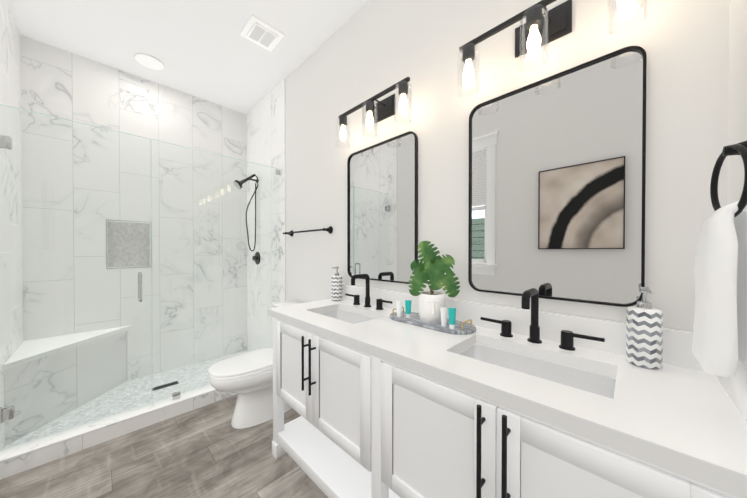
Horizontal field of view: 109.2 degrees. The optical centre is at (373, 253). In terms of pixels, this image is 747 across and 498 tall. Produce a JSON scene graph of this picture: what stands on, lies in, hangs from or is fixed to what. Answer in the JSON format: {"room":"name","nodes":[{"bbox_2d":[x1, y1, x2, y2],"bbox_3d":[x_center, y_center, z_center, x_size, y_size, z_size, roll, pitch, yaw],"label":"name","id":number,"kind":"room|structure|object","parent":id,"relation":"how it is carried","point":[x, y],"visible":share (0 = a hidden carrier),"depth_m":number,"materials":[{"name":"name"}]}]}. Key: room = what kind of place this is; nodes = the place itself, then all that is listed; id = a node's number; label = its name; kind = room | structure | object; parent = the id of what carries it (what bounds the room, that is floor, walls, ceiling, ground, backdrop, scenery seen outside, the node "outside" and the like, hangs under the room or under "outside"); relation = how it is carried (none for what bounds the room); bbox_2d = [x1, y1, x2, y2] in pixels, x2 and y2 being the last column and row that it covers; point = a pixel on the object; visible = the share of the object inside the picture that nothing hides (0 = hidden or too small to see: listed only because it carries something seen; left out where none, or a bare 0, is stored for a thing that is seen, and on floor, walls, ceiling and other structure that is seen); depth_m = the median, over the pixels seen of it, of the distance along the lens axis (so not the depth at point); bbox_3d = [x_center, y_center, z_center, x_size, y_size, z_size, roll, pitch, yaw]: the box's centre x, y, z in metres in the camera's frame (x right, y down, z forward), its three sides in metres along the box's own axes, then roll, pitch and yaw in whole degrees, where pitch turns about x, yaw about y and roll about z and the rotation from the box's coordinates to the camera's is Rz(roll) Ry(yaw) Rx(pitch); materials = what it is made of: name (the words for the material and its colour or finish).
{"room":"bathroom","nodes":[
{"label":"bathroom","id":0,"kind":"room"},
{"bbox_2d":[0,394,327,497],"bbox_3d":[-0.304,1.306,0.886,5.455,0.100,1.950,0,1,44],"label":"floor","id":1,"kind":"structure","parent":0,"point":[208,451],"depth_m":1.55,"materials":[{"name":"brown wood"}]},
{"bbox_2d":[0,385,237,479],"bbox_3d":[-1.536,1.192,2.088,0.127,0.108,1.690,0,1,44],"label":"shower curb","id":2,"kind":"object","parent":1,"relation":"on","point":[32,454],"visible":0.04,"depth_m":1.75,"materials":[{"name":"stone"}]},
{"bbox_2d":[151,139,279,401],"bbox_3d":[-1.294,0.144,2.328,0.026,1.980,0.998,0,1,44],"label":"glass panel","id":3,"kind":"object","parent":2,"relation":"on","point":[175,395],"visible":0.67,"depth_m":2.19,"materials":[{"name":"green"}]},
{"bbox_2d":[3,350,248,449],"bbox_3d":[-1.872,1.228,2.416,0.817,0.030,1.694,0,1,44],"label":"shower floor mosaic","id":4,"kind":"object","parent":1,"relation":"on","point":[198,374],"depth_m":2.27},
{"bbox_2d":[3,325,130,445],"bbox_3d":[-2.312,0.953,2.099,0.625,0.524,0.625,0,1,44],"label":"shower bench","id":5,"kind":"object","parent":4,"relation":"on","point":[92,374],"depth_m":1.99,"materials":[{"name":"stone"}]},
{"bbox_2d":[151,381,177,390],"bbox_3d":[-1.903,1.211,2.426,0.065,0.004,0.190,0,1,44],"label":"shower drain","id":6,"kind":"object","parent":4,"relation":"on","point":[166,385],"visible":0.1,"depth_m":2.43,"materials":[{"name":"black metal"}]},
{"bbox_2d":[208,300,301,428],"bbox_3d":[-0.859,0.844,2.078,0.444,0.805,0.751,0,1,44],"label":"toilet","id":7,"kind":"object","parent":1,"relation":"on","point":[247,377],"visible":0.44,"depth_m":1.92,"materials":[{"name":"white ceramic"}]},
{"bbox_2d":[267,274,746,497],"bbox_3d":[0.174,0.694,1.207,1.813,1.118,0.570,0,1,44],"label":"bathroom vanity","id":8,"kind":"object","parent":1,"relation":"on","point":[513,402],"visible":0.98,"depth_m":0.85,"materials":[{"name":"white wood"}]},
{"bbox_2d":[331,266,342,300],"bbox_3d":[-0.266,0.219,1.929,0.080,0.245,0.083,0,1,44],"label":"soap dispenser","id":9,"kind":"object","parent":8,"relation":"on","point":[336,286],"visible":1,"depth_m":1.90,"materials":[{"name":"white ceramic"}]},
{"bbox_2d":[390,307,475,334],"bbox_3d":[0.276,0.323,1.318,0.460,0.048,0.175,0,1,44],"label":"marble tray","id":10,"kind":"object","parent":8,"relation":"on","point":[461,327],"visible":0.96,"depth_m":1.24,"materials":[{"name":"grey stone"}]},
{"bbox_2d":[396,301,401,316],"bbox_3d":[0.134,0.289,1.380,0.028,0.082,0.028,0,1,44],"label":"tube","id":11,"kind":"object","parent":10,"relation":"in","point":[399,307],"visible":1,"depth_m":1.37,"materials":[{"name":"white plastic"}]},
{"bbox_2d":[405,300,411,317],"bbox_3d":[0.179,0.286,1.364,0.028,0.088,0.028,0,1,44],"label":"tube","id":12,"kind":"object","parent":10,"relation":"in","point":[408,307],"visible":1,"depth_m":1.36,"materials":[{"name":"teal plastic"}]},
{"bbox_2d":[409,241,459,322],"bbox_3d":[0.290,0.135,1.282,0.190,0.391,0.178,0,1,44],"label":"monstera plant","id":13,"kind":"object","parent":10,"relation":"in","point":[432,267],"visible":1,"depth_m":1.27,"materials":[{"name":"green plant"}]},
{"bbox_2d":[440,307,447,326],"bbox_3d":[0.321,0.289,1.209,0.028,0.084,0.028,0,1,44],"label":"tube","id":14,"kind":"object","parent":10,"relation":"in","point":[443,310],"visible":1,"depth_m":1.20,"materials":[{"name":"white plastic"}]},
{"bbox_2d":[448,308,455,328],"bbox_3d":[0.346,0.287,1.169,0.028,0.090,0.028,0,1,44],"label":"tube","id":15,"kind":"object","parent":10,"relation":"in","point":[452,314],"visible":1,"depth_m":1.16,"materials":[{"name":"teal plastic"}]},
{"bbox_2d":[626,286,662,369],"bbox_3d":[0.851,0.228,0.835,0.080,0.245,0.081,0,1,44],"label":"soap dispenser","id":16,"kind":"object","parent":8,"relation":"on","point":[644,333],"visible":1,"depth_m":0.81,"materials":[{"name":"white ceramic"}]},
{"bbox_2d":[7,0,368,113],"bbox_3d":[-0.304,-1.744,0.861,5.455,0.100,1.950,0,1,44],"label":"ceiling","id":17,"kind":"structure","parent":0,"point":[204,50],"depth_m":2.08,"materials":[{"name":"white paint"}]},
{"bbox_2d":[134,53,163,69],"bbox_3d":[-1.989,-1.700,2.360,0.204,0.012,0.204,0,1,44],"label":"recessed light","id":18,"kind":"object","parent":17,"relation":"in","point":[149,61],"visible":1,"depth_m":2.35,"materials":[{"name":"white paint"}]},
{"bbox_2d":[240,14,284,51],"bbox_3d":[-0.865,-1.693,2.066,0.250,0.021,0.250,0,1,44],"label":"fan","id":19,"kind":"object","parent":17,"relation":"attached to","point":[261,33],"visible":1,"depth_m":2.04,"materials":[{"name":"white paint"}]},
{"bbox_2d":[285,0,728,331],"bbox_3d":[0.335,-0.224,1.528,5.455,2.950,0.120,0,1,44],"label":"wall","id":20,"kind":"structure","parent":0,"point":[368,49],"depth_m":1.33,"materials":[{"name":"white paint"}]},
{"bbox_2d":[246,79,285,350],"bbox_3d":[-1.220,-0.236,2.956,0.979,2.950,0.010,0,1,44],"label":"tile","id":21,"kind":"structure","parent":20,"relation":"attached to","point":[265,131],"depth_m":2.91,"materials":[{"name":"tile"}]},
{"bbox_2d":[234,174,259,264],"bbox_3d":[-1.417,-0.386,2.973,0.167,1.040,0.269,0,1,44],"label":"shower head","id":22,"kind":"object","parent":21,"relation":"attached to","point":[256,258],"depth_m":3.01},
{"bbox_2d":[283,226,332,236],"bbox_3d":[-0.583,-0.186,2.287,0.719,0.060,0.074,0,1,44],"label":"bar","id":23,"kind":"object","parent":20,"relation":"attached to","point":[329,229],"visible":1,"depth_m":2.17,"materials":[{"name":"black metal"}]},
{"bbox_2d":[336,77,411,148],"bbox_3d":[0.005,-0.850,1.639,0.607,0.255,0.174,0,1,44],"label":"sconce","id":24,"kind":"object","parent":20,"relation":"attached to","point":[383,109],"visible":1,"depth_m":1.62,"materials":[{"name":"black metal"}]},
{"bbox_2d":[347,131,417,283],"bbox_3d":[0.033,-0.264,1.722,0.600,0.883,0.022,0,1,44],"label":"mirror","id":25,"kind":"object","parent":20,"relation":"attached to","point":[382,211],"visible":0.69,"depth_m":1.69,"materials":[{"name":"black mirror"}]},
{"bbox_2d":[457,0,649,97],"bbox_3d":[0.631,-0.845,1.028,0.607,0.255,0.174,0,1,44],"label":"sconce","id":26,"kind":"object","parent":20,"relation":"attached to","point":[536,31],"visible":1,"depth_m":1.03,"materials":[{"name":"black metal"}]},
{"bbox_2d":[468,46,646,306],"bbox_3d":[0.684,-0.259,1.087,0.600,0.883,0.022,0,1,44],"label":"mirror","id":27,"kind":"object","parent":20,"relation":"attached to","point":[557,173],"visible":0.9,"depth_m":1.03,"materials":[{"name":"black mirror"}]},
{"bbox_2d":[727,0,746,204],"bbox_3d":[0.768,-0.215,0.421,0.120,2.950,0.860,0,1,44],"label":"wall","id":28,"kind":"structure","parent":0,"point":[737,92],"depth_m":0.70,"materials":[{"name":"white paint"}]},
{"bbox_2d":[692,140,746,376],"bbox_3d":[0.753,-0.002,0.559,0.090,0.490,0.152,0,1,44],"label":"towel ring","id":29,"kind":"object","parent":28,"relation":"attached to","point":[719,345],"visible":1,"depth_m":0.53,"materials":[{"name":"white fabric"}]},
{"bbox_3d":[-0.943,-0.213,0.219,5.455,2.950,0.120,0,1,44],"label":"wall","id":30,"kind":"structure","parent":0,"visible":0},
{"bbox_2d":[0,0,23,450],"bbox_3d":[-2.393,-0.226,1.725,1.019,2.950,0.010,0,1,44],"label":"tile","id":31,"kind":"structure","parent":30,"relation":"attached to","point":[10,79],"depth_m":1.81,"materials":[{"name":"tile"}]},
{"bbox_2d":[0,104,151,451],"bbox_3d":[-1.887,0.146,1.721,0.108,1.974,0.689,0,1,44],"label":"shower glass door","id":32,"kind":"structure","parent":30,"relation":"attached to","point":[7,413],"depth_m":1.67,"materials":[{"name":"green"}]},
{"bbox_3d":[-2.234,-0.234,2.758,0.180,2.950,1.710,0,1,44],"label":"wall","id":33,"kind":"structure","parent":0,"visible":0},
{"bbox_2d":[20,35,246,380],"bbox_3d":[-2.198,-0.234,2.723,0.100,2.950,1.710,0,1,44],"label":"tiled wall","id":34,"kind":"structure","parent":33,"relation":"attached to","point":[59,83],"depth_m":2.55,"materials":[{"name":"tile"}]}
]}

